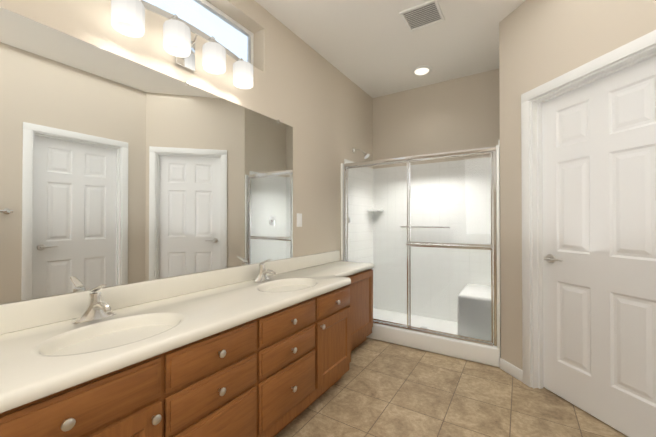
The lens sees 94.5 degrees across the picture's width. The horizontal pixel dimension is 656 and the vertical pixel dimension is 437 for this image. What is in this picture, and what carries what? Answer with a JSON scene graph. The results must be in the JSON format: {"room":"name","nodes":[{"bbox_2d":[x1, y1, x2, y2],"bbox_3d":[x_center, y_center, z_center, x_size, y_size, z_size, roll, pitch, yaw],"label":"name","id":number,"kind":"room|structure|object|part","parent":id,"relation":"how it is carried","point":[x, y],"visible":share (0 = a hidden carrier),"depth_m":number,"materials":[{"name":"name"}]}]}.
{"room":"bathroom","nodes":[
{"label":"bathroom","id":0,"kind":"room"},
{"bbox_2d":[0,0,372,303],"bbox_3d":[-0.882,-0.198,1.804,0.160,2.790,5.220,0,-1,32],"label":"wall","id":1,"kind":"structure","parent":0,"point":[318,103],"depth_m":2.56,"materials":[{"name":"beige paint"}]},
{"bbox_2d":[0,7,292,303],"bbox_3d":[-0.920,-0.236,1.580,0.009,1.111,2.320,0,-1,32],"label":"mirror","id":2,"kind":"object","parent":1,"relation":"attached to","point":[115,170],"visible":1,"depth_m":1.45,"materials":[{"name":"clear glass"}]},
{"bbox_2d":[111,0,252,88],"bbox_3d":[-0.748,-0.969,1.696,0.184,0.219,0.860,0,-1,32],"label":"sconce","id":3,"kind":"object","parent":1,"relation":"attached to","point":[128,18],"visible":1,"depth_m":1.59,"materials":[{"name":"white glass"}]},
{"bbox_3d":[-0.912,-0.927,1.386,0.131,0.131,0.131,0,-1,32],"label":"lamp shade","id":4,"kind":"part","parent":3,"relation":"part of","materials":[{"name":"white glass"}]},
{"bbox_3d":[-0.787,-0.938,1.584,0.131,0.131,0.131,0,-1,32],"label":"lamp shade","id":5,"kind":"part","parent":3,"relation":"part of","materials":[{"name":"white glass"}]},
{"bbox_3d":[-0.665,-0.937,1.775,0.131,0.131,0.131,0,-1,32],"label":"lamp shade","id":6,"kind":"part","parent":3,"relation":"part of","materials":[{"name":"white glass"}]},
{"bbox_3d":[-0.547,-0.926,1.960,0.131,0.131,0.131,0,-1,32],"label":"lamp shade","id":7,"kind":"part","parent":3,"relation":"part of","materials":[{"name":"white glass"}]},
{"bbox_2d":[143,0,253,64],"bbox_3d":[-0.952,-1.275,1.806,0.040,0.331,1.329,0,-1,32],"label":"window","id":8,"kind":"structure","parent":1,"relation":"in","point":[224,29],"depth_m":2.08,"materials":[{"name":"white"}]},
{"bbox_2d":[297,213,301,226],"bbox_3d":[-0.248,0.014,2.642,0.010,0.116,0.072,0,-1,32],"label":"light switch","id":9,"kind":"object","parent":1,"relation":"attached to","point":[299,219],"visible":1,"depth_m":2.63,"materials":[{"name":"white plastic"}]},
{"bbox_2d":[255,0,525,97],"bbox_3d":[0.169,-1.658,1.148,2.930,0.120,5.820,0,-1,32],"label":"ceiling","id":10,"kind":"structure","parent":0,"point":[374,48],"depth_m":2.66,"materials":[{"name":"white paint"}]},
{"bbox_2d":[411,65,431,75],"bbox_3d":[1.000,-1.563,3.238,0.216,0.036,0.216,0,-1,32],"label":"recessed light","id":11,"kind":"object","parent":10,"relation":"in","point":[421,66],"depth_m":3.20,"materials":[{"name":"white"}]},
{"bbox_3d":[1.000,-1.561,3.238,0.152,0.032,0.152,0,-1,32],"label":"dome ceiling light","id":12,"kind":"part","parent":11,"relation":"part of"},
{"bbox_2d":[399,0,444,31],"bbox_3d":[0.738,-1.581,2.373,0.280,0.014,0.280,0,-1,32],"label":"ceiling vent","id":13,"kind":"object","parent":10,"relation":"in","point":[418,6],"depth_m":2.37,"materials":[{"name":"white"}]},
{"bbox_3d":[0.738,-1.588,2.374,0.240,0.001,0.240,0,-1,32],"label":"dark ceiling air vent","id":14,"kind":"part","parent":13,"relation":"part of","materials":[{"name":"grey metal"}]},
{"bbox_2d":[373,69,499,159],"bbox_3d":[1.601,-0.185,3.390,2.930,2.790,0.120,0,-1,32],"label":"wall","id":15,"kind":"structure","parent":0,"point":[461,113],"depth_m":3.52,"materials":[{"name":"beige paint"}]},
{"bbox_2d":[274,337,627,436],"bbox_3d":[0.169,1.252,1.125,2.930,0.120,5.820,0,-1,32],"label":"floor","id":16,"kind":"structure","parent":0,"point":[379,388],"depth_m":1.96,"materials":[{"name":"tile"}]},
{"bbox_2d":[0,250,373,436],"bbox_3d":[-0.471,0.736,1.729,0.600,0.921,3.113,0,-1,32],"label":"bathroom vanity","id":17,"kind":"object","parent":16,"relation":"on","point":[265,348],"visible":1,"depth_m":1.28,"materials":[{"name":"brown wood"}]},
{"bbox_2d":[72,284,116,323],"bbox_3d":[-0.954,0.349,1.271,0.158,0.156,0.156,0,-1,32],"label":"faucet","id":18,"kind":"object","parent":17,"relation":"on","point":[97,311],"depth_m":1.27,"materials":[{"name":"silver metal"}]},
{"bbox_2d":[253,258,276,282],"bbox_3d":[-0.423,0.356,2.107,0.158,0.156,0.156,0,-1,32],"label":"faucet","id":19,"kind":"object","parent":17,"relation":"on","point":[262,277],"depth_m":2.10,"materials":[{"name":"silver metal"}]},
{"bbox_2d":[341,140,500,366],"bbox_3d":[0.981,0.193,3.195,1.484,2.030,0.864,0,-1,32],"label":"shower","id":20,"kind":"object","parent":16,"relation":"on","point":[421,233],"visible":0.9,"depth_m":2.76,"materials":[{"name":"glass"}]},
{"bbox_2d":[499,0,655,369],"bbox_3d":[1.575,-0.197,1.881,0.120,2.790,1.188,0,0,-13],"label":"wall","id":21,"kind":"structure","parent":0,"point":[541,42],"depth_m":2.21,"materials":[{"name":"beige paint"}]},
{"bbox_2d":[500,358,522,381],"bbox_3d":[1.510,1.155,1.856,0.012,0.085,1.188,0,0,-13],"label":"baseboard","id":22,"kind":"structure","parent":21,"relation":"attached to","point":[512,370],"depth_m":2.32,"materials":[{"name":"white wood"}]},
{"bbox_2d":[521,30,655,388],"bbox_3d":[1.587,0.141,1.790,0.139,2.112,0.924,0,0,-13],"label":"door frame","id":23,"kind":"structure","parent":21,"relation":"attached to","point":[636,51],"depth_m":2.15,"materials":[{"name":"white wood"}]},
{"bbox_2d":[542,56,655,436],"bbox_3d":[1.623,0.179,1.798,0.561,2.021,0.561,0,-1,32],"label":"angled door","id":24,"kind":"structure","parent":21,"relation":"in","point":[599,230],"depth_m":1.77,"materials":[{"name":"white wood"}]},
{"bbox_3d":[1.516,0.276,2.050,0.095,0.064,0.145,0,-1,32],"label":"handle","id":25,"kind":"part","parent":24,"relation":"part of","materials":[{"name":"silver metal"}]}
]}

